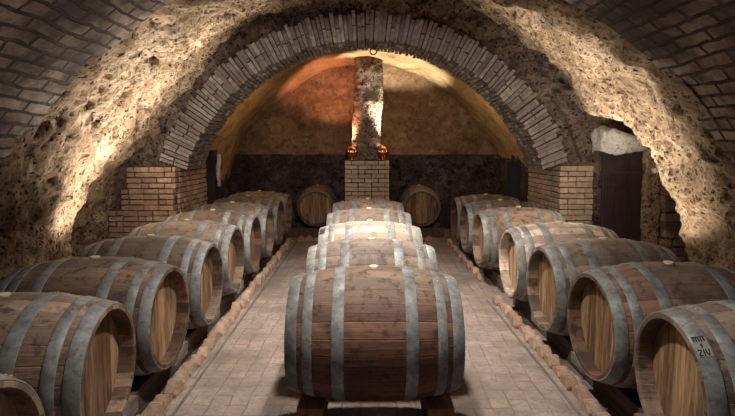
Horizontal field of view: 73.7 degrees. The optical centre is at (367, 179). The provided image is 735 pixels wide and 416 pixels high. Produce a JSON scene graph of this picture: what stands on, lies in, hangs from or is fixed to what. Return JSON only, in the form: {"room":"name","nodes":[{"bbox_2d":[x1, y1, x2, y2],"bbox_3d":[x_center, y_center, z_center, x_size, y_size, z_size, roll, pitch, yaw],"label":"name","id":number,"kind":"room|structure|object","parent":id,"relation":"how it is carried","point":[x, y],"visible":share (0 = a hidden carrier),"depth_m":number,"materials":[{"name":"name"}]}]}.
{"room":"wine cellar","nodes":[
{"label":"wine cellar","id":0,"kind":"room"},
{"bbox_2d":[136,135,152,166],"bbox_3d":[-3.142,0.265,5.844,1.200,1.750,0.152,0,4,0],"label":"wall","id":1,"kind":"structure","parent":0,"point":[147,154],"depth_m":5.79,"materials":[{"name":"brown stone"}]},
{"bbox_2d":[108,164,206,238],"bbox_3d":[-2.635,0.451,6.300,0.808,1.285,1.158,0,4,0],"label":"wall","id":2,"kind":"structure","parent":0,"point":[146,195],"depth_m":5.74,"materials":[{"name":"brick"}]},
{"bbox_2d":[216,154,220,186],"bbox_3d":[-2.125,-0.138,6.984,0.061,0.471,0.082,0,4,0],"label":"trim","id":3,"kind":"structure","parent":2,"relation":"attached to","point":[218,155],"depth_m":6.96,"materials":[{"name":"white paint"}]},
{"bbox_2d":[204,173,232,198],"bbox_3d":[-2.644,0.292,7.657,0.434,1.420,3.120,0,4,0],"label":"wall","id":4,"kind":"structure","parent":0,"point":[225,190],"depth_m":8.61,"materials":[{"name":"stone"}]},
{"bbox_2d":[230,154,498,228],"bbox_3d":[-0.016,0.208,9.239,5.901,1.405,0.456,0,4,0],"label":"wall","id":5,"kind":"structure","parent":0,"point":[450,176],"depth_m":9.05,"materials":[{"name":"stone"}]},
{"bbox_2d":[236,63,496,154],"bbox_3d":[-0.014,-1.367,8.893,5.909,1.850,0.653,0,4,0],"label":"wall","id":6,"kind":"structure","parent":0,"point":[417,117],"depth_m":9.14,"materials":[{"name":"paint"}]},
{"bbox_2d":[0,0,734,283],"bbox_3d":[0.437,-0.478,4.482,7.190,3.370,2.800,0,4,0],"label":"stone wall","id":7,"kind":"structure","parent":0,"point":[56,191],"depth_m":3.90,"materials":[{"name":"beige stone"}]},
{"bbox_2d":[0,0,734,168],"bbox_3d":[0.052,0.067,0.876,5.466,2.752,4.738,0,4,0],"label":"ceiling","id":8,"kind":"structure","parent":0,"point":[45,45],"depth_m":2.81,"materials":[{"name":"brick"}]},
{"bbox_2d":[211,48,526,181],"bbox_3d":[0.020,-0.535,7.847,5.317,3.045,3.270,0,4,0],"label":"ceiling","id":9,"kind":"structure","parent":0,"point":[245,116],"depth_m":8.10,"materials":[{"name":"paint"}]},
{"bbox_2d":[107,0,636,232],"bbox_3d":[-0.026,-0.893,5.746,6.800,3.807,0.311,0,4,0],"label":"wall","id":10,"kind":"structure","parent":0,"point":[531,66],"depth_m":5.73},
{"bbox_2d":[160,10,567,168],"bbox_3d":[-0.031,-1.062,6.022,4.825,1.852,0.665,0,4,0],"label":"brick arch","id":11,"kind":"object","parent":10,"relation":"attached to","point":[188,146],"depth_m":5.73,"materials":[{"name":"brick"}]},
{"bbox_2d":[369,44,376,54],"bbox_3d":[0.072,-1.600,5.989,0.096,0.148,0.016,0,4,0],"label":"ring","id":12,"kind":"object","parent":10,"relation":"hanging from","point":[373,47],"visible":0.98,"depth_m":5.99,"materials":[{"name":"metal"}]},
{"bbox_2d":[550,99,581,161],"bbox_3d":[2.311,-0.574,5.696,0.399,0.732,0.022,0,4,0],"label":"cable","id":13,"kind":"object","parent":10,"relation":"attached to","point":[551,100],"visible":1,"depth_m":5.69,"materials":[{"name":"metal"}]},
{"bbox_2d":[592,127,650,154],"bbox_3d":[2.956,-0.456,5.686,0.646,0.333,0.414,0,4,0],"label":"trim","id":14,"kind":"structure","parent":10,"relation":"attached to","point":[608,139],"depth_m":5.53,"materials":[{"name":"white paint"}]},
{"bbox_2d":[600,152,644,240],"bbox_3d":[2.950,0.403,5.652,0.520,1.450,0.055,0,4,0],"label":"door","id":15,"kind":"structure","parent":10,"relation":"in","point":[621,172],"depth_m":5.62,"materials":[{"name":"paint"}]},
{"bbox_2d":[133,228,618,415],"bbox_3d":[-0.029,1.233,4.139,8.400,0.001,11.100,0,4,0],"label":"floor","id":16,"kind":"structure","parent":0,"point":[246,377],"depth_m":3.33,"materials":[{"name":"tile"}]},
{"bbox_2d":[130,235,284,415],"bbox_3d":[-1.341,1.140,4.399,0.100,0.152,6.850,0,4,0],"label":"wooden rail","id":17,"kind":"object","parent":16,"relation":"on","point":[146,387],"visible":0.28,"depth_m":3.44,"materials":[{"name":"brown wood"}]},
{"bbox_2d":[0,373,44,415],"bbox_3d":[-1.582,0.900,1.450,0.886,0.717,0.704,0,4,-1],"label":"wine barrel","id":18,"kind":"object","parent":17,"relation":"on","point":[17,397],"visible":1,"depth_m":1.66,"materials":[{"name":"brown wood"}]},
{"bbox_2d":[0,291,135,415],"bbox_3d":[-1.595,0.853,2.169,0.886,0.717,0.704,0,4,-5],"label":"wine barrel","id":19,"kind":"object","parent":17,"relation":"on","point":[77,353],"visible":0.98,"depth_m":2.03,"materials":[{"name":"brown wood"}]},
{"bbox_2d":[0,255,188,375],"bbox_3d":[-1.605,0.805,2.907,0.886,0.717,0.704,0,4,0],"label":"wine barrel","id":20,"kind":"object","parent":17,"relation":"on","point":[155,294],"visible":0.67,"depth_m":2.74,"materials":[{"name":"brown wood"}]},
{"bbox_2d":[123,395,138,415],"bbox_3d":[-1.266,1.152,2.424,0.175,0.079,0.195,0,4,0],"label":"chock","id":21,"kind":"object","parent":17,"relation":"on","point":[131,409],"visible":0.4,"depth_m":2.47,"materials":[{"name":"grey wood"}]},
{"bbox_2d":[78,234,222,328],"bbox_3d":[-1.591,0.758,3.626,0.886,0.717,0.704,0,4,-1],"label":"wine barrel","id":22,"kind":"object","parent":17,"relation":"on","point":[200,261],"visible":0.49,"depth_m":3.46,"materials":[{"name":"brown wood"}]},
{"bbox_2d":[172,341,187,365],"bbox_3d":[-1.271,1.106,3.132,0.175,0.079,0.195,0,4,0],"label":"chock","id":23,"kind":"object","parent":17,"relation":"on","point":[184,350],"visible":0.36,"depth_m":3.14,"materials":[{"name":"grey wood"}]},
{"bbox_2d":[129,219,244,295],"bbox_3d":[-1.617,0.707,4.404,0.886,0.717,0.704,0,4,0],"label":"wine barrel","id":24,"kind":"object","parent":17,"relation":"on","point":[229,239],"visible":0.43,"depth_m":4.26,"materials":[{"name":"brown wood"}]},
{"bbox_2d":[166,209,261,274],"bbox_3d":[-1.609,0.660,5.122,0.886,0.717,0.704,0,4,-1],"label":"wine barrel","id":25,"kind":"object","parent":17,"relation":"on","point":[249,224],"visible":0.38,"depth_m":4.98,"materials":[{"name":"brown wood"}]},
{"bbox_2d":[211,307,219,323],"bbox_3d":[-1.276,1.059,3.851,0.175,0.079,0.195,0,4,0],"label":"chock","id":26,"kind":"object","parent":17,"relation":"on","point":[218,313],"visible":0.21,"depth_m":3.88,"materials":[{"name":"grey wood"}]},
{"bbox_2d":[192,201,273,258],"bbox_3d":[-1.608,0.612,5.861,0.886,0.717,0.704,0,4,-1],"label":"wine barrel","id":27,"kind":"object","parent":17,"relation":"on","point":[265,215],"visible":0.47,"depth_m":5.72,"materials":[{"name":"brown wood"}]},
{"bbox_2d":[233,280,243,293],"bbox_3d":[-1.282,1.008,4.629,0.175,0.079,0.195,0,4,0],"label":"chock","id":28,"kind":"object","parent":17,"relation":"on","point":[242,282],"visible":0.29,"depth_m":4.63,"materials":[{"name":"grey wood"}]},
{"bbox_2d":[212,195,284,245],"bbox_3d":[-1.614,0.561,6.639,0.886,0.717,0.704,0,4,0],"label":"wine barrel","id":29,"kind":"object","parent":17,"relation":"on","point":[277,206],"visible":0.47,"depth_m":6.51,"materials":[{"name":"brown wood"}]},
{"bbox_2d":[229,190,291,234],"bbox_3d":[-1.625,0.511,7.398,0.886,0.717,0.704,0,4,-1],"label":"wine barrel","id":30,"kind":"object","parent":17,"relation":"on","point":[286,199],"visible":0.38,"depth_m":7.28,"materials":[{"name":"brown wood"}]},
{"bbox_2d":[205,150,217,203],"bbox_3d":[-2.220,0.311,6.979,0.140,1.470,0.120,0,4,0],"label":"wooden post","id":31,"kind":"object","parent":16,"relation":"on","point":[211,162],"visible":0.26,"depth_m":6.90,"materials":[{"name":"black wood"}]},
{"bbox_2d":[136,238,291,415],"bbox_3d":[-1.198,1.143,4.790,0.108,0.094,5.924,0,4,0],"label":"brick edging","id":32,"kind":"object","parent":16,"relation":"on","point":[174,386],"visible":1,"depth_m":3.64,"materials":[{"name":"beige brick"}]},
{"bbox_2d":[170,242,296,415],"bbox_3d":[-1.108,1.192,4.705,0.016,0.008,6.250,0,4,0],"label":"trim","id":33,"kind":"structure","parent":16,"relation":"on","point":[247,310],"depth_m":3.65,"materials":[{"name":"grey stone"}]},
{"bbox_2d":[293,227,320,236],"bbox_3d":[-0.859,0.885,8.299,0.800,0.152,0.100,0,4,0],"label":"wooden rail","id":34,"kind":"object","parent":16,"relation":"on","point":[297,231],"visible":0.55,"depth_m":8.25,"materials":[{"name":"brown wood"}]},
{"bbox_2d":[297,184,337,226],"bbox_3d":[-0.861,0.437,8.541,0.704,0.717,0.886,0,4,0],"label":"wine barrel","id":35,"kind":"object","parent":34,"relation":"on","point":[314,203],"visible":0.83,"depth_m":8.18,"materials":[{"name":"brown wood"}]},
{"bbox_2d":[297,223,325,226],"bbox_3d":[-0.863,0.850,8.838,0.800,0.152,0.100,0,4,0],"label":"wooden rail","id":36,"kind":"object","parent":16,"relation":"on","point":[298,224],"visible":0.22,"depth_m":8.78,"materials":[{"name":"brown wood"}]},
{"bbox_2d":[297,393,328,415],"bbox_3d":[-0.313,1.119,4.681,0.140,0.156,4.300,0,4,0],"label":"wooden rail","id":37,"kind":"object","parent":16,"relation":"on","point":[308,405],"visible":0.26,"depth_m":2.57,"materials":[{"name":"brown wood"}]},
{"bbox_2d":[332,198,403,211],"bbox_3d":[0.008,0.586,6.252,0.886,0.717,0.704,0,4,0],"label":"wine barrel","id":38,"kind":"object","parent":37,"relation":"on","point":[354,203],"visible":0.3,"depth_m":6.08,"materials":[{"name":"brown wood"}]},
{"bbox_2d":[326,207,411,225],"bbox_3d":[0.015,0.650,5.274,0.886,0.717,0.704,0,4,-1],"label":"wine barrel","id":39,"kind":"object","parent":37,"relation":"on","point":[368,213],"visible":0.33,"depth_m":5.09,"materials":[{"name":"brown wood"}]},
{"bbox_2d":[318,220,422,244],"bbox_3d":[0.021,0.711,4.346,0.886,0.717,0.704,0,4,-1],"label":"wine barrel","id":40,"kind":"object","parent":37,"relation":"on","point":[369,228],"visible":0.3,"depth_m":4.16,"materials":[{"name":"brown wood"}]},
{"bbox_2d":[305,237,437,273],"bbox_3d":[0.027,0.766,3.498,0.886,0.717,0.704,0,4,-1],"label":"wine barrel","id":41,"kind":"object","parent":37,"relation":"on","point":[370,250],"visible":0.32,"depth_m":3.30,"materials":[{"name":"brown wood"}]},
{"bbox_2d":[284,264,464,401],"bbox_3d":[0.033,0.820,2.679,0.886,0.717,0.704,0,4,0],"label":"wine barrel","id":42,"kind":"object","parent":37,"relation":"on","point":[373,332],"visible":1,"depth_m":2.39,"materials":[{"name":"brown wood"}]},
{"bbox_2d":[297,235,431,240],"bbox_3d":[-0.045,0.939,7.935,2.196,0.093,0.103,0,4,0],"label":"brick edging","id":43,"kind":"object","parent":16,"relation":"on","point":[309,237],"visible":0.22,"depth_m":7.90,"materials":[{"name":"brown brick"}]},
{"bbox_2d":[345,160,388,200],"bbox_3d":[-0.004,0.317,8.279,0.736,1.295,0.526,0,4,0],"label":"brick pedestal","id":44,"kind":"object","parent":16,"relation":"on","point":[364,179],"visible":0.52,"depth_m":8.02,"materials":[{"name":"beige brick"}]},
{"bbox_2d":[345,145,357,159],"bbox_3d":[-0.260,-0.457,8.106,0.209,0.251,0.210,0,4,0],"label":"lamp","id":45,"kind":"object","parent":44,"relation":"on","point":[351,151],"visible":1,"depth_m":8.04,"materials":[{"name":"orange metal"}]},
{"bbox_2d":[352,56,382,159],"bbox_3d":[0.003,-1.220,8.253,0.538,1.750,0.382,0,4,0],"label":"stone column","id":46,"kind":"structure","parent":44,"relation":"on","point":[368,95],"depth_m":8.09,"materials":[{"name":"grey stone"}]},
{"bbox_2d":[376,145,388,159],"bbox_3d":[0.252,-0.457,8.110,0.209,0.251,0.210,0,4,0],"label":"lamp","id":47,"kind":"object","parent":44,"relation":"on","point":[382,151],"visible":1,"depth_m":8.04,"materials":[{"name":"orange metal"}]},
{"bbox_2d":[412,222,439,226],"bbox_3d":[0.897,0.849,8.851,0.800,0.152,0.100,0,4,0],"label":"wooden rail","id":48,"kind":"object","parent":16,"relation":"on","point":[434,224],"visible":0.24,"depth_m":8.80,"materials":[{"name":"brown wood"}]},
{"bbox_2d":[419,227,444,236],"bbox_3d":[0.901,0.884,8.312,0.800,0.152,0.100,0,4,0],"label":"wooden rail","id":49,"kind":"object","parent":16,"relation":"on","point":[426,231],"visible":0.49,"depth_m":8.26,"materials":[{"name":"brown wood"}]},
{"bbox_2d":[399,184,440,226],"bbox_3d":[0.899,0.436,8.553,0.704,0.717,0.886,0,4,0],"label":"wine barrel","id":50,"kind":"object","parent":49,"relation":"on","point":[422,203],"visible":0.84,"depth_m":8.19,"materials":[{"name":"brown wood"}]},
{"bbox_2d":[419,392,454,415],"bbox_3d":[0.367,1.119,4.686,0.140,0.156,4.300,0,4,0],"label":"wooden rail","id":51,"kind":"object","parent":16,"relation":"on","point":[439,405],"visible":0.26,"depth_m":2.58,"materials":[{"name":"brown wood"}]},
{"bbox_2d":[446,239,483,280],"bbox_3d":[1.285,1.026,6.611,0.099,0.091,2.196,0,4,0],"label":"brick edging","id":52,"kind":"object","parent":16,"relation":"on","point":[465,259],"visible":1,"depth_m":6.32,"materials":[{"name":"beige brick"}]},
{"bbox_2d":[459,242,503,292],"bbox_3d":[1.436,1.020,6.230,0.100,0.152,2.320,0,4,0],"label":"wooden rail","id":53,"kind":"object","parent":16,"relation":"on","point":[494,276],"visible":0.22,"depth_m":5.46,"materials":[{"name":"brown wood"}]},
{"bbox_2d":[450,193,518,241],"bbox_3d":[1.652,0.546,6.862,0.886,0.717,0.704,0,4,0],"label":"wine barrel","id":54,"kind":"object","parent":53,"relation":"on","point":[457,203],"visible":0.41,"depth_m":6.74,"materials":[{"name":"brown wood"}]},
{"bbox_2d":[460,199,537,253],"bbox_3d":[1.649,0.595,6.124,0.886,0.717,0.704,0,4,0],"label":"wine barrel","id":55,"kind":"object","parent":53,"relation":"on","point":[468,210],"visible":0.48,"depth_m":5.99,"materials":[{"name":"brown wood"}]},
{"bbox_2d":[472,206,564,270],"bbox_3d":[1.651,0.643,5.385,0.886,0.717,0.704,0,4,0],"label":"wine barrel","id":56,"kind":"object","parent":53,"relation":"on","point":[488,227],"visible":0.6,"depth_m":5.17,"materials":[{"name":"brown wood"}]},
{"bbox_2d":[505,162,520,200],"bbox_3d":[2.148,0.377,7.266,0.200,1.300,0.080,0,4,0],"label":"door","id":57,"kind":"structure","parent":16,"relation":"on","point":[513,169],"depth_m":7.20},
{"bbox_2d":[486,299,582,415],"bbox_3d":[1.193,1.289,3.224,0.016,0.008,3.250,0,4,0],"label":"trim","id":58,"kind":"structure","parent":16,"relation":"on","point":[488,301],"depth_m":3.37,"materials":[{"name":"beige stone"}]},
{"bbox_2d":[492,295,609,415],"bbox_3d":[1.279,1.242,3.321,0.100,0.089,2.940,0,4,-1],"label":"brick edging","id":59,"kind":"object","parent":16,"relation":"on","point":[590,405],"visible":1,"depth_m":3.35,"materials":[{"name":"beige brick"}]},
{"bbox_2d":[513,299,643,415],"bbox_3d":[1.460,1.237,2.907,0.100,0.152,3.620,0,4,0],"label":"wooden rail","id":60,"kind":"object","parent":16,"relation":"on","point":[624,401],"visible":0.48,"depth_m":2.95,"materials":[{"name":"brown wood"}]},
{"bbox_2d":[531,312,541,329],"bbox_3d":[1.396,1.075,3.743,0.220,0.061,0.207,0,4,0],"label":"chock","id":61,"kind":"object","parent":60,"relation":"on","point":[532,318],"visible":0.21,"depth_m":3.79,"materials":[{"name":"grey wood"}]},
{"bbox_2d":[499,221,618,301],"bbox_3d":[1.666,0.716,4.268,0.886,0.717,0.704,0,4,0],"label":"wine barrel","id":62,"kind":"object","parent":60,"relation":"on","point":[517,243],"visible":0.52,"depth_m":4.11,"materials":[{"name":"brown wood"}]},
{"bbox_2d":[571,351,587,375],"bbox_3d":[1.401,1.123,3.004,0.220,0.061,0.207,0,4,0],"label":"chock","id":63,"kind":"object","parent":60,"relation":"on","point":[574,360],"visible":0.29,"depth_m":3.04,"materials":[{"name":"grey wood"}]},
{"bbox_2d":[527,237,680,335],"bbox_3d":[1.679,0.765,3.509,0.886,0.717,0.704,0,4,-1],"label":"wine barrel","id":64,"kind":"object","parent":60,"relation":"on","point":[552,268],"visible":0.56,"depth_m":3.35,"materials":[{"name":"brown wood"}]},
{"bbox_2d":[634,413,644,415],"bbox_3d":[1.407,1.171,2.281,0.220,0.061,0.207,0,4,0],"label":"chock","id":65,"kind":"object","parent":60,"relation":"on","point":[635,414],"visible":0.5,"depth_m":2.37,"materials":[{"name":"grey wood"}]},
{"bbox_2d":[567,260,734,389],"bbox_3d":[1.691,0.814,2.771,0.886,0.717,0.704,0,4,-1],"label":"wine barrel","id":66,"kind":"object","parent":60,"relation":"on","point":[607,306],"visible":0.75,"depth_m":2.61,"materials":[{"name":"brown wood"}]},
{"bbox_2d":[634,300,734,415],"bbox_3d":[1.710,0.861,2.048,0.886,0.717,0.704,0,4,5],"label":"wine barrel","id":67,"kind":"object","parent":60,"relation":"on","point":[684,355],"visible":1,"depth_m":2.05,"materials":[{"name":"brown wood"}]},
{"bbox_2d":[498,155,530,202],"bbox_3d":[2.622,0.289,7.694,0.447,1.420,3.120,0,4,0],"label":"wall","id":68,"kind":"structure","parent":0,"point":[524,176],"depth_m":8.14,"materials":[{"name":"stone"}]},
{"bbox_2d":[527,165,593,224],"bbox_3d":[2.455,0.443,6.336,0.408,1.297,1.156,0,4,0],"label":"wall","id":69,"kind":"structure","parent":0,"point":[566,191],"depth_m":5.77,"materials":[{"name":"brick"}]},
{"bbox_2d":[564,145,586,165],"bbox_3d":[3.208,0.262,5.888,1.700,1.750,0.144,0,4,0],"label":"wall","id":70,"kind":"structure","parent":0,"point":[573,154],"depth_m":5.83,"materials":[{"name":"brown stone"}]},
{"bbox_2d":[659,178,689,261],"bbox_3d":[3.575,0.494,5.708,0.536,1.290,0.545,0,4,0],"label":"wall","id":71,"kind":"structure","parent":0,"point":[670,224],"depth_m":5.48,"materials":[{"name":"brick"}]},
{"bbox_2d":[640,149,660,244],"bbox_3d":[3.236,0.392,5.745,0.224,1.541,0.416,0,4,0],"label":"trim","id":72,"kind":"structure","parent":71,"relation":"attached to","point":[649,198],"depth_m":5.57,"materials":[{"name":"brown stone"}]},
{"bbox_2d":[652,168,658,173],"bbox_3d":[3.233,-0.101,5.485,0.064,0.071,0.067,0,4,0],"label":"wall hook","id":73,"kind":"object","parent":71,"relation":"attached to","point":[654,170],"visible":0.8,"depth_m":5.46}
]}

